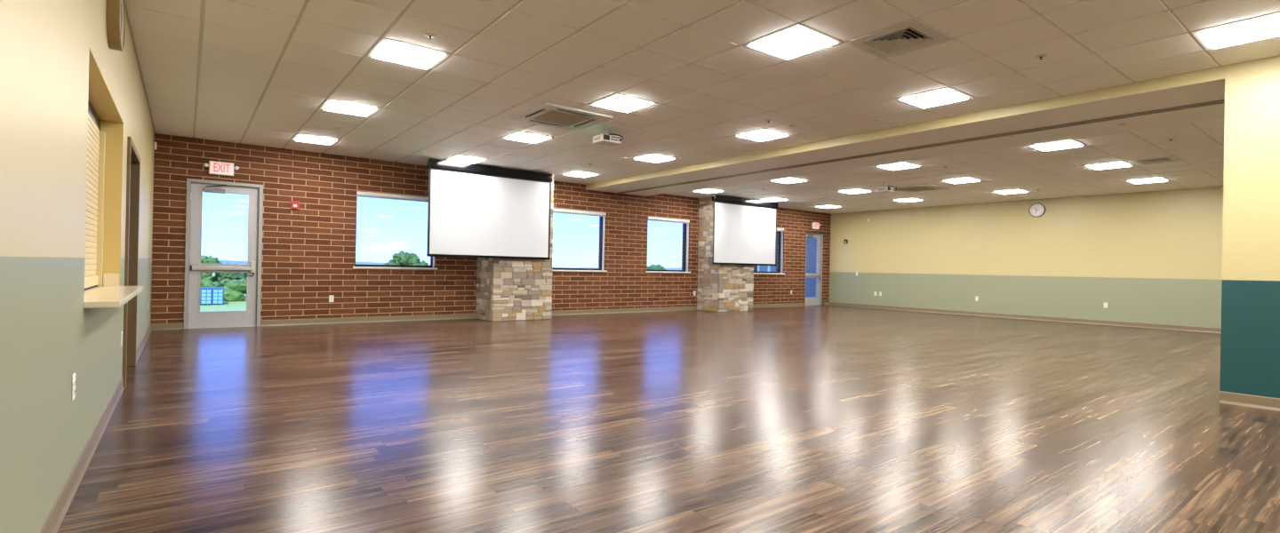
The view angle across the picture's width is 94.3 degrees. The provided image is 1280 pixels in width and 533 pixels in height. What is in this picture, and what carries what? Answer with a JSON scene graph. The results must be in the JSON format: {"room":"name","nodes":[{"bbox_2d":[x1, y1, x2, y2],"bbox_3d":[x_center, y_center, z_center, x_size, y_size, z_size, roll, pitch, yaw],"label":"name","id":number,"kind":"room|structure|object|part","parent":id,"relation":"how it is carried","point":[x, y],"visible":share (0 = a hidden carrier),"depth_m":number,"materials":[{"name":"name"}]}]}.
{"room":"event hall","nodes":[
{"label":"event hall","id":0,"kind":"room"},
{"bbox_2d":[0,0,154,532],"bbox_3d":[-2.897,-0.539,2.993,0.170,3.184,15.286,1,0,-37],"label":"wall","id":1,"kind":"structure","parent":0,"point":[47,334],"depth_m":2.25,"materials":[{"name":"yellow paint"}]},
{"bbox_2d":[71,373,75,400],"bbox_3d":[-2.627,0.558,2.757,0.009,0.120,0.074,1,0,-37],"label":"wall outlet","id":2,"kind":"object","parent":1,"relation":"attached to","point":[73,393],"visible":1,"depth_m":2.73,"materials":[{"name":"white plastic"}]},
{"bbox_2d":[39,376,124,532],"bbox_3d":[-1.344,1.028,1.075,0.016,0.102,9.920,1,0,-37],"label":"baseboard","id":3,"kind":"structure","parent":1,"relation":"attached to","point":[56,516],"depth_m":2.92,"materials":[{"name":"brown plastic"}]},
{"bbox_2d":[84,100,105,290],"bbox_3d":[-3.552,-0.480,3.761,0.066,1.284,2.092,1,0,-37],"label":"rolling shutter","id":4,"kind":"object","parent":1,"relation":"attached to","point":[96,139],"visible":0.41,"depth_m":4.37,"materials":[{"name":"beige metal"}]},
{"bbox_2d":[84,113,99,277],"bbox_3d":[-3.557,-0.481,3.757,0.019,1.114,2.000,1,0,-37],"label":"curtain","id":5,"kind":"object","parent":4,"relation":"hanging from","point":[92,258],"depth_m":4.29,"materials":[{"name":"beige metal"}]},
{"bbox_2d":[88,100,100,131],"bbox_3d":[-3.553,-1.078,3.753,0.035,0.090,2.092,1,0,-37],"label":"hood","id":6,"kind":"object","parent":4,"relation":"attached to","point":[92,116],"depth_m":4.27,"materials":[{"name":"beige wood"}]},
{"bbox_3d":[-4.168,-0.443,4.571,0.056,1.189,0.058,1,0,-37],"label":"guide rail","id":7,"kind":"part","parent":4,"relation":"part of","materials":[{"name":"beige metal"}]},
{"bbox_2d":[88,48,123,286],"bbox_3d":[-3.519,-0.479,3.786,0.189,1.295,2.100,1,0,-37],"label":"window frame","id":8,"kind":"structure","parent":1,"relation":"attached to","point":[100,97],"depth_m":4.63,"materials":[{"name":"yellow paint"}]},
{"bbox_2d":[83,273,143,308],"bbox_3d":[-3.494,0.133,3.870,0.308,0.136,2.188,1,0,-37],"label":"shelf","id":9,"kind":"object","parent":1,"relation":"attached to","point":[108,295],"visible":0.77,"depth_m":3.69,"materials":[{"name":"beige laminate"}]},
{"bbox_2d":[106,0,125,51],"bbox_3d":[-3.318,-1.583,3.763,0.062,0.410,0.410,1,0,-37],"label":"wall clock","id":10,"kind":"object","parent":1,"relation":"attached to","point":[116,9],"visible":1,"depth_m":3.65,"materials":[{"name":"brown wood"}]},
{"bbox_2d":[120,331,122,346],"bbox_3d":[-4.233,0.592,4.852,0.009,0.120,0.074,1,0,-37],"label":"wall outlet","id":11,"kind":"object","parent":1,"relation":"attached to","point":[122,332],"visible":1,"depth_m":4.83,"materials":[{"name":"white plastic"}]},
{"bbox_2d":[122,136,140,388],"bbox_3d":[-4.817,-0.043,5.506,0.187,2.130,1.360,1,0,-37],"label":"door","id":12,"kind":"structure","parent":1,"relation":"in","point":[133,159],"depth_m":6.03,"materials":[{"name":"brown wood"}]},
{"bbox_2d":[136,323,151,362],"bbox_3d":[-6.344,0.947,7.602,0.016,0.102,3.806,1,0,-37],"label":"baseboard","id":13,"kind":"structure","parent":1,"relation":"attached to","point":[142,343],"depth_m":7.32,"materials":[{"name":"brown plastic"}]},
{"bbox_2d":[150,133,831,323],"bbox_3d":[-0.839,-0.468,14.376,18.145,3.184,0.280,1,0,-37],"label":"wall","id":14,"kind":"structure","parent":0,"point":[308,252],"depth_m":10.86,"materials":[{"name":"brick"}]},
{"bbox_2d":[151,322,183,330],"bbox_3d":[-7.343,0.931,9.224,0.403,0.102,0.016,1,0,-37],"label":"baseboard","id":15,"kind":"structure","parent":14,"relation":"attached to","point":[175,325],"depth_m":9.23,"materials":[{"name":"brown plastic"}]},
{"bbox_2d":[204,160,239,175],"bbox_3d":[-6.764,-1.586,9.603,0.460,0.210,0.068,1,0,-37],"label":"exit sign","id":16,"kind":"object","parent":14,"relation":"attached to","point":[216,168],"visible":1,"depth_m":9.59,"materials":[{"name":"white plastic"}]},
{"bbox_2d":[183,178,263,328],"bbox_3d":[-6.773,-0.193,9.681,1.020,2.375,0.241,1,0,-37],"label":"door","id":17,"kind":"structure","parent":14,"relation":"in","point":[194,318],"depth_m":9.63,"materials":[{"name":"grey metal"}]},
{"bbox_2d":[290,200,299,208],"bbox_3d":[-5.947,-1.063,10.240,0.120,0.130,0.060,1,0,-37],"label":"fire alarm strobe","id":18,"kind":"object","parent":14,"relation":"attached to","point":[294,204],"visible":1,"depth_m":10.22,"materials":[{"name":"red plastic"}]},
{"bbox_2d":[328,295,333,302],"bbox_3d":[-5.519,0.577,10.621,0.074,0.120,0.009,1,0,-37],"label":"wall outlet","id":19,"kind":"object","parent":14,"relation":"attached to","point":[331,298],"visible":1,"depth_m":10.62,"materials":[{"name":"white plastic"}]},
{"bbox_2d":[260,313,475,326],"bbox_3d":[-4.878,0.985,11.113,3.770,0.102,0.016,1,0,-37],"label":"baseboard","id":20,"kind":"structure","parent":14,"relation":"attached to","point":[370,319],"depth_m":10.94,"materials":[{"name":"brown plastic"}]},
{"bbox_2d":[352,191,437,269],"bbox_3d":[-4.659,-0.661,11.359,1.530,1.416,0.210,1,0,-37],"label":"window","id":21,"kind":"structure","parent":14,"relation":"in","point":[359,194],"depth_m":11.28,"materials":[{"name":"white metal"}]},
{"bbox_2d":[356,191,428,200],"bbox_3d":[-4.626,-1.334,11.327,1.442,0.066,0.087,1,0,-37],"label":"roller shade","id":22,"kind":"object","parent":21,"relation":"attached to","point":[359,194],"depth_m":11.21,"materials":[{"name":"white fabric"}]},
{"bbox_3d":[-4.654,0.029,11.333,1.530,0.036,0.150,1,0,-37],"label":"sill","id":23,"kind":"part","parent":21,"relation":"part of","materials":[{"name":"white ceramic"}]},
{"bbox_2d":[552,208,607,271],"bbox_3d":[-1.437,-0.592,13.828,1.510,1.416,0.210,1,0,-37],"label":"window","id":24,"kind":"structure","parent":14,"relation":"in","point":[602,215],"depth_m":14.04,"materials":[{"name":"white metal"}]},
{"bbox_2d":[552,208,606,215],"bbox_3d":[-1.404,-1.264,13.796,1.422,0.066,0.087,1,0,-37],"label":"roller shade","id":25,"kind":"object","parent":24,"relation":"attached to","point":[556,211],"depth_m":13.75,"materials":[{"name":"white fabric"}]},
{"bbox_3d":[-1.432,0.099,13.803,1.510,0.036,0.150,1,0,-37],"label":"sill","id":26,"kind":"part","parent":24,"relation":"part of","materials":[{"name":"white ceramic"}]},
{"bbox_2d":[551,306,696,315],"bbox_3d":[-0.398,1.082,14.546,4.900,0.102,0.016,1,0,-37],"label":"baseboard","id":27,"kind":"structure","parent":14,"relation":"attached to","point":[676,308],"depth_m":14.49,"materials":[{"name":"brown plastic"}]},
{"bbox_2d":[645,216,690,272],"bbox_3d":[0.710,-0.545,15.473,1.500,1.416,0.210,1,0,-37],"label":"window","id":28,"kind":"structure","parent":14,"relation":"in","point":[652,219],"depth_m":15.77,"materials":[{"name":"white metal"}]},
{"bbox_3d":[0.715,0.145,15.448,1.500,0.036,0.150,1,0,-37],"label":"sill","id":29,"kind":"part","parent":28,"relation":"part of","materials":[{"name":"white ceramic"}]},
{"bbox_2d":[648,216,689,223],"bbox_3d":[0.743,-1.218,15.441,1.412,0.066,0.087,1,0,-37],"label":"roller shade","id":30,"kind":"object","parent":28,"relation":"attached to","point":[653,219],"depth_m":15.38,"materials":[{"name":"white fabric"}]},
{"bbox_2d":[753,227,784,274],"bbox_3d":[3.797,-0.478,17.839,1.520,1.416,0.210,1,0,-37],"label":"window","id":31,"kind":"structure","parent":14,"relation":"in","point":[780,230],"depth_m":18.27,"materials":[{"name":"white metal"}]},
{"bbox_3d":[3.802,0.212,17.814,1.520,0.036,0.150,1,0,-37],"label":"sill","id":32,"kind":"part","parent":31,"relation":"part of","materials":[{"name":"white ceramic"}]},
{"bbox_2d":[752,303,805,308],"bbox_3d":[3.919,1.176,17.855,3.340,0.102,0.016,1,0,-37],"label":"baseboard","id":33,"kind":"structure","parent":14,"relation":"attached to","point":[786,304],"depth_m":18.08,"materials":[{"name":"brown plastic"}]},
{"bbox_2d":[804,232,823,305],"bbox_3d":[5.585,0.076,19.297,1.020,2.375,0.241,1,0,-37],"label":"door","id":34,"kind":"structure","parent":14,"relation":"in","point":[816,300],"depth_m":19.52,"materials":[{"name":"grey metal"}]},
{"bbox_2d":[811,222,820,229],"bbox_3d":[5.663,-1.316,19.127,0.460,0.210,0.068,1,0,-37],"label":"exit sign","id":35,"kind":"object","parent":14,"relation":"attached to","point":[814,225],"visible":1,"depth_m":19.09,"materials":[{"name":"white plastic"}]},
{"bbox_2d":[475,174,553,321],"bbox_3d":[-2.586,-0.428,12.338,1.354,3.027,0.836,1,0,-37],"label":"stone pillar","id":36,"kind":"structure","parent":0,"point":[507,289],"depth_m":11.99,"materials":[{"name":"beige stone"}]},
{"bbox_2d":[56,304,1279,532],"bbox_3d":[3.776,1.259,8.305,18.145,0.120,15.566,1,0,-37],"label":"floor","id":37,"kind":"structure","parent":0,"point":[819,419],"depth_m":4.06,"materials":[{"name":"brown wood"}]},
{"bbox_2d":[125,0,1279,184],"bbox_3d":[0.230,-1.907,5.498,7.793,0.009,15.086,1,0,-37],"label":"ceiling","id":38,"kind":"structure","parent":0,"point":[250,72],"depth_m":5.62,"materials":[{"name":"tile"}]},
{"bbox_2d":[291,133,339,145],"bbox_3d":[-5.100,-2.025,9.342,0.590,0.086,0.590,1,0,-37],"label":"ceiling light","id":39,"kind":"object","parent":38,"relation":"attached to","point":[303,138],"visible":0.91,"depth_m":9.28,"materials":[{"name":"white plastic"}]},
{"bbox_2d":[295,135,336,144],"bbox_3d":[-5.101,-1.992,9.342,0.508,0.022,0.508,1,0,-37],"label":"diffuser","id":40,"kind":"object","parent":39,"relation":"attached to","point":[310,139],"depth_m":9.28,"materials":[{"name":"white plastic"}]},
{"bbox_2d":[319,98,381,117],"bbox_3d":[-3.617,-2.000,7.407,0.590,0.086,0.590,1,0,-37],"label":"ceiling light","id":41,"kind":"object","parent":38,"relation":"attached to","point":[330,105],"visible":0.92,"depth_m":7.35,"materials":[{"name":"white plastic"}]},
{"bbox_2d":[366,37,451,70],"bbox_3d":[-2.134,-1.976,5.471,0.590,0.086,0.590,1,0,-37],"label":"ceiling light","id":42,"kind":"object","parent":38,"relation":"attached to","point":[388,50],"visible":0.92,"depth_m":5.42,"materials":[{"name":"white plastic"}]},
{"bbox_2d":[424,32,435,39],"bbox_3d":[-1.764,-1.929,4.987,0.090,0.029,0.090,1,0,-37],"label":"sprinkler","id":43,"kind":"object","parent":38,"relation":"attached to","point":[428,35],"visible":1,"depth_m":4.97,"materials":[{"name":"white metal"}]},
{"bbox_2d":[444,154,487,163],"bbox_3d":[-3.165,-1.982,10.826,0.590,0.086,0.590,1,0,-37],"label":"ceiling light","id":44,"kind":"object","parent":38,"relation":"attached to","point":[459,158],"visible":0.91,"depth_m":10.76,"materials":[{"name":"white plastic"}]},
{"bbox_2d":[425,158,553,260],"bbox_3d":[-2.847,-1.056,11.497,2.590,1.795,0.115,1,0,-37],"label":"projection screen","id":45,"kind":"object","parent":38,"relation":"hanging from","point":[475,211],"visible":1,"depth_m":11.40,"materials":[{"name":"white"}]},
{"bbox_3d":[-2.831,-1.849,11.499,2.512,0.153,0.115,1,0,-37],"label":"screen casing","id":46,"kind":"part","parent":45,"relation":"part of","materials":[{"name":"black"}]},
{"bbox_2d":[501,131,554,143],"bbox_3d":[-1.682,-1.958,8.890,0.590,0.086,0.590,1,0,-37],"label":"ceiling light","id":47,"kind":"object","parent":38,"relation":"attached to","point":[520,136],"visible":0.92,"depth_m":8.82,"materials":[{"name":"white plastic"}]},
{"bbox_2d":[509,102,613,130],"bbox_3d":[-1.021,-1.911,7.635,0.974,0.022,0.974,1,0,-37],"label":"air conditioner","id":48,"kind":"object","parent":38,"relation":"attached to","point":[568,121],"depth_m":7.55,"materials":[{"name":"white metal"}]},
{"bbox_2d":[531,110,590,126],"bbox_3d":[-1.021,-1.901,7.635,0.570,0.004,0.570,1,0,-37],"label":"ceiling vent","id":49,"kind":"object","parent":48,"relation":"in","point":[557,117],"depth_m":7.60,"materials":[{"name":"beige metal"}]},
{"bbox_2d":[561,170,599,177],"bbox_3d":[-1.230,-1.940,12.309,0.590,0.086,0.590,1,0,-37],"label":"ceiling light","id":50,"kind":"object","parent":38,"relation":"attached to","point":[575,173],"visible":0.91,"depth_m":12.24,"materials":[{"name":"white plastic"}]},
{"bbox_2d":[577,122,635,146],"bbox_3d":[-0.459,-1.815,8.293,0.588,0.196,0.588,1,0,-37],"label":"projector","id":51,"kind":"object","parent":38,"relation":"hanging from","point":[609,135],"visible":1,"depth_m":8.23,"materials":[{"name":"white plastic"}]},
{"bbox_2d":[603,134,609,140],"bbox_3d":[-0.456,-1.769,8.130,0.100,0.068,0.005,1,0,-37],"label":"exhaust vent","id":52,"kind":"object","parent":51,"relation":"attached to","point":[606,137],"depth_m":8.13,"materials":[{"name":"black plastic"}]},
{"bbox_3d":[-0.457,-1.909,8.293,0.588,0.008,0.588,1,0,-37],"label":"ceiling plate","id":53,"kind":"part","parent":51,"relation":"part of","materials":[{"name":"white metal"}]},
{"bbox_2d":[588,93,657,112],"bbox_3d":[-0.199,-1.934,6.955,0.590,0.086,0.590,1,0,-37],"label":"ceiling light","id":54,"kind":"object","parent":38,"relation":"attached to","point":[618,102],"visible":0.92,"depth_m":6.89,"materials":[{"name":"white plastic"}]},
{"bbox_2d":[631,153,678,162],"bbox_3d":[0.253,-1.916,10.373,0.590,0.086,0.590,1,0,-37],"label":"ceiling light","id":55,"kind":"object","parent":38,"relation":"attached to","point":[651,157],"visible":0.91,"depth_m":10.30,"materials":[{"name":"white plastic"}]},
{"bbox_2d":[732,128,791,142],"bbox_3d":[1.736,-1.892,8.438,0.590,0.086,0.590,1,0,-37],"label":"ceiling light","id":56,"kind":"object","parent":38,"relation":"attached to","point":[764,134],"visible":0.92,"depth_m":8.37,"materials":[{"name":"white plastic"}]},
{"bbox_2d":[742,23,842,61],"bbox_3d":[1.284,-1.910,5.019,0.590,0.086,0.590,1,0,-37],"label":"ceiling light","id":57,"kind":"object","parent":38,"relation":"attached to","point":[797,40],"visible":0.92,"depth_m":4.97,"materials":[{"name":"white plastic"}]},
{"bbox_2d":[846,18,951,58],"bbox_3d":[2.138,-1.893,4.906,0.588,0.066,0.588,1,0,-37],"label":"ceiling vent","id":58,"kind":"object","parent":38,"relation":"in","point":[913,35],"visible":0.97,"depth_m":4.91,"materials":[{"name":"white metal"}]},
{"bbox_3d":[2.138,-1.869,4.906,0.060,0.004,0.060,1,0,-37],"label":"plate","id":59,"kind":"part","parent":58,"relation":"part of","materials":[{"name":"beige metal"}]},
{"bbox_2d":[894,86,974,109],"bbox_3d":[3.219,-1.868,6.502,0.590,0.086,0.590,1,0,-37],"label":"ceiling light","id":60,"kind":"object","parent":38,"relation":"attached to","point":[941,96],"visible":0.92,"depth_m":6.45,"materials":[{"name":"white plastic"}]},
{"bbox_2d":[1035,54,1047,59],"bbox_3d":[3.500,-1.824,5.182,0.090,0.029,0.090,1,0,-37],"label":"sprinkler","id":61,"kind":"object","parent":38,"relation":"attached to","point":[1041,56],"visible":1,"depth_m":5.17,"materials":[{"name":"white metal"}]},
{"bbox_2d":[1191,11,1279,50],"bbox_3d":[4.702,-1.844,4.566,0.590,0.086,0.590,1,0,-37],"label":"ceiling light","id":62,"kind":"object","parent":38,"relation":"attached to","point":[1268,26],"visible":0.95,"depth_m":4.57,"materials":[{"name":"white plastic"}]},
{"bbox_2d":[696,196,753,311],"bbox_3d":[2.347,-0.321,16.118,1.366,3.027,0.836,1,0,-37],"label":"stone pillar","id":63,"kind":"structure","parent":0,"point":[721,288],"depth_m":15.77,"materials":[{"name":"beige stone"}]},
{"bbox_2d":[585,55,1279,411],"bbox_3d":[3.990,-0.389,8.397,1.786,3.184,15.086,1,0,-37],"label":"wall","id":64,"kind":"structure","parent":0,"point":[1250,331],"depth_m":5.47,"materials":[{"name":"yellow paint"}]},
{"bbox_2d":[615,99,1224,193],"bbox_3d":[2.721,-1.721,10.151,0.137,0.012,10.731,1,0,-37],"label":"trim","id":65,"kind":"structure","parent":64,"relation":"attached to","point":[1220,101],"depth_m":7.81,"materials":[{"name":"silver metal"}]},
{"bbox_2d":[666,117,1224,214],"bbox_3d":[7.815,-1.742,11.311,7.782,0.009,15.086,1,0,-37],"label":"ceiling","id":66,"kind":"structure","parent":0,"point":[1058,173],"depth_m":11.44,"materials":[{"name":"tile"}]},
{"bbox_2d":[692,188,722,193],"bbox_3d":[1.673,-1.877,14.533,0.590,0.086,0.590,1,0,-37],"label":"ceiling light","id":67,"kind":"object","parent":66,"relation":"attached to","point":[707,190],"visible":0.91,"depth_m":14.47,"materials":[{"name":"white plastic"}]},
{"bbox_2d":[711,194,778,265],"bbox_3d":[2.828,-0.933,15.845,2.550,1.795,0.115,1,0,-37],"label":"projection screen","id":68,"kind":"object","parent":66,"relation":"hanging from","point":[745,230],"visible":1,"depth_m":15.76,"materials":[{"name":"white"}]},
{"bbox_3d":[2.843,-1.725,15.848,2.472,0.153,0.115,1,0,-37],"label":"screen casing","id":69,"kind":"part","parent":68,"relation":"part of","materials":[{"name":"black metal"}]},
{"bbox_2d":[758,197,788,201],"bbox_3d":[3.608,-1.835,16.016,0.590,0.086,0.590,1,0,-37],"label":"ceiling light","id":70,"kind":"object","parent":66,"relation":"attached to","point":[773,199],"visible":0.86,"depth_m":15.92,"materials":[{"name":"white plastic"}]},
{"bbox_2d":[760,198,785,201],"bbox_3d":[3.607,-1.803,16.016,0.508,0.022,0.508,1,0,-37],"label":"diffuser","id":71,"kind":"object","parent":70,"relation":"attached to","point":[766,199],"depth_m":15.90,"materials":[{"name":"white plastic"}]},
{"bbox_2d":[769,177,807,183],"bbox_3d":[3.156,-1.853,12.598,0.590,0.086,0.590,1,0,-37],"label":"ceiling light","id":72,"kind":"object","parent":66,"relation":"attached to","point":[787,180],"visible":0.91,"depth_m":12.53,"materials":[{"name":"white plastic"}]},
{"bbox_2d":[813,205,841,207],"bbox_3d":[5.543,-1.793,17.499,0.590,0.086,0.590,1,0,-37],"label":"ceiling light","id":73,"kind":"object","parent":66,"relation":"attached to","point":[822,206],"visible":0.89,"depth_m":17.39,"materials":[{"name":"white plastic"}]},
{"bbox_2d":[836,189,872,193],"bbox_3d":[5.091,-1.811,14.081,0.590,0.086,0.590,1,0,-37],"label":"ceiling light","id":74,"kind":"object","parent":66,"relation":"attached to","point":[851,191],"visible":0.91,"depth_m":13.99,"materials":[{"name":"white plastic"}]},
{"bbox_2d":[876,183,896,192],"bbox_3d":[5.266,-1.686,12.696,0.320,0.188,0.320,1,0,-37],"label":"projector","id":75,"kind":"object","parent":66,"relation":"hanging from","point":[886,188],"visible":1,"depth_m":12.63,"materials":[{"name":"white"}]},
{"bbox_2d":[874,161,920,170],"bbox_3d":[4.639,-1.829,10.662,0.590,0.086,0.590,1,0,-37],"label":"ceiling light","id":76,"kind":"object","parent":66,"relation":"attached to","point":[899,165],"visible":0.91,"depth_m":10.60,"materials":[{"name":"white plastic"}]},
{"bbox_2d":[892,198,924,201],"bbox_3d":[7.026,-1.769,15.564,0.590,0.086,0.590,1,0,-37],"label":"ceiling light","id":77,"kind":"object","parent":66,"relation":"attached to","point":[908,199],"visible":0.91,"depth_m":15.47,"materials":[{"name":"white plastic"}]},
{"bbox_2d":[894,199,922,201],"bbox_3d":[7.025,-1.737,15.564,0.508,0.022,0.508,1,0,-37],"label":"diffuser","id":78,"kind":"object","parent":77,"relation":"attached to","point":[900,200],"depth_m":15.48,"materials":[{"name":"white plastic"}]},
{"bbox_2d":[895,184,949,192],"bbox_3d":[6.247,-1.752,13.356,0.974,0.022,0.974,1,0,-37],"label":"ceiling vent","id":79,"kind":"object","parent":66,"relation":"attached to","point":[924,187],"depth_m":13.25,"materials":[{"name":"beige metal"}]},
{"bbox_2d":[940,176,982,183],"bbox_3d":[6.574,-1.787,12.145,0.590,0.086,0.590,1,0,-37],"label":"ceiling light","id":80,"kind":"object","parent":66,"relation":"attached to","point":[962,180],"visible":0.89,"depth_m":12.07,"materials":[{"name":"white plastic"}]},
{"bbox_2d":[992,189,1029,194],"bbox_3d":[8.509,-1.745,13.628,0.590,0.086,0.590,1,0,-37],"label":"ceiling light","id":81,"kind":"object","parent":66,"relation":"attached to","point":[1014,191],"visible":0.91,"depth_m":13.57,"materials":[{"name":"white plastic"}]},
{"bbox_2d":[1026,139,1087,151],"bbox_3d":[6.121,-1.805,8.726,0.590,0.086,0.590,1,0,-37],"label":"ceiling light","id":82,"kind":"object","parent":66,"relation":"attached to","point":[1069,143],"visible":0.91,"depth_m":8.66,"materials":[{"name":"white plastic"}]},
{"bbox_2d":[1081,160,1135,169],"bbox_3d":[8.056,-1.763,10.210,0.590,0.086,0.590,1,0,-37],"label":"ceiling light","id":83,"kind":"object","parent":66,"relation":"attached to","point":[1116,164],"visible":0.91,"depth_m":10.14,"materials":[{"name":"white plastic"}]},
{"bbox_2d":[1124,176,1169,183],"bbox_3d":[9.992,-1.721,11.693,0.590,0.086,0.590,1,0,-37],"label":"ceiling light","id":84,"kind":"object","parent":66,"relation":"attached to","point":[1152,180],"visible":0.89,"depth_m":11.62,"materials":[{"name":"white plastic"}]},
{"bbox_2d":[1127,155,1182,165],"bbox_3d":[8.427,-1.757,9.726,0.588,0.066,0.588,1,0,-37],"label":"ceiling vent","id":85,"kind":"object","parent":66,"relation":"in","point":[1167,159],"visible":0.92,"depth_m":9.72,"materials":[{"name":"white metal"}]},
{"bbox_2d":[829,186,1223,327],"bbox_3d":[11.015,-0.236,13.655,0.200,3.184,15.286,1,0,-37],"label":"wall","id":86,"kind":"structure","parent":0,"point":[1153,257],"depth_m":14.65,"materials":[{"name":"yellow paint"}]},
{"bbox_2d":[829,302,1221,333],"bbox_3d":[10.838,1.301,13.665,0.016,0.102,15.086,1,0,-37],"label":"baseboard","id":87,"kind":"structure","parent":86,"relation":"attached to","point":[955,312],"depth_m":14.69,"materials":[{"name":"brown plastic"}]},
{"bbox_2d":[1028,202,1045,217],"bbox_3d":[9.948,-1.415,14.879,0.045,0.356,0.356,1,0,-37],"label":"wall clock","id":88,"kind":"object","parent":86,"relation":"attached to","point":[1036,210],"visible":1,"depth_m":14.86,"materials":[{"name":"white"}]},
{"label":"outside","id":89,"kind":"structure","parent":0,"visible":0},
{"bbox_2d":[200,272,246,311],"bbox_3d":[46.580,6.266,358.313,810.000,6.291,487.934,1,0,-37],"label":"ground","id":90,"kind":"structure","parent":89,"point":[232,306],"depth_m":93.64,"materials":[{"name":"green plant"}]},
{"bbox_2d":[200,287,223,305],"bbox_3d":[-71.426,5.065,98.975,3.170,3.080,6.100,1,0,-37],"label":"shipping container","id":91,"kind":"object","parent":90,"relation":"on","point":[208,295],"visible":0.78,"depth_m":96.69,"materials":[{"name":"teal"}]},
{"bbox_3d":[-70.239,4.886,96.189,1.390,2.470,0.078,1,0,-37],"label":"container door","id":92,"kind":"part","parent":91,"relation":"part of","materials":[{"name":"teal metal"}]},
{"bbox_3d":[-69.025,4.913,97.120,1.390,2.470,0.078,1,0,-37],"label":"container door","id":93,"kind":"part","parent":91,"relation":"part of","materials":[{"name":"teal metal"}]},
{"bbox_2d":[200,255,228,282],"bbox_3d":[-86.809,1.869,118.501,9.091,8.491,9.328,1,0,-37],"label":"tree","id":94,"kind":"object","parent":90,"relation":"on","point":[204,260],"visible":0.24,"depth_m":117.49,"materials":[{"name":"green plant"}]},
{"bbox_2d":[200,278,247,302],"bbox_3d":[-73.728,4.380,107.717,40.590,6.438,6.656,1,0,-37],"label":"undergrowth","id":95,"kind":"object","parent":90,"relation":"on","point":[233,289],"visible":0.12,"depth_m":105.62,"materials":[{"name":"green plant"}]},
{"bbox_2d":[216,272,247,294],"bbox_3d":[-78.248,2.838,116.017,7.725,6.878,7.331,1,0,-37],"label":"tree","id":96,"kind":"object","parent":90,"relation":"on","point":[230,276],"visible":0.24,"depth_m":113.54,"materials":[{"name":"green plant"}]},
{"bbox_2d":[384,250,428,265],"bbox_3d":[-32.986,1.576,82.884,6.796,7.610,6.977,1,0,-37],"label":"tree","id":97,"kind":"object","parent":90,"relation":"on","point":[406,259],"visible":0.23,"depth_m":81.74,"materials":[{"name":"green plant"}]},
{"bbox_2d":[647,264,666,270],"bbox_3d":[3.519,3.444,133.502,9.180,7.984,8.882,1,0,-37],"label":"tree","id":98,"kind":"object","parent":90,"relation":"on","point":[652,267],"visible":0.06,"depth_m":132.69,"materials":[{"name":"green plant"}]},
{"bbox_2d":[753,238,816,297],"bbox_3d":[6.498,-0.607,23.724,4.650,4.600,5.800,1,0,-37],"label":"building wing","id":99,"kind":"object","parent":90,"relation":"on","point":[811,243],"visible":0.02,"depth_m":21.06,"materials":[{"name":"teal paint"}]},
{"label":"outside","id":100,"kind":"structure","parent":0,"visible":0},
{"bbox_2d":[219,260,681,270],"bbox_3d":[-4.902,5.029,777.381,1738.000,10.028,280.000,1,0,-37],"label":"hills","id":101,"kind":"structure","parent":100,"point":[222,261],"depth_m":557.70,"materials":[{"name":"green plant"}]}
]}

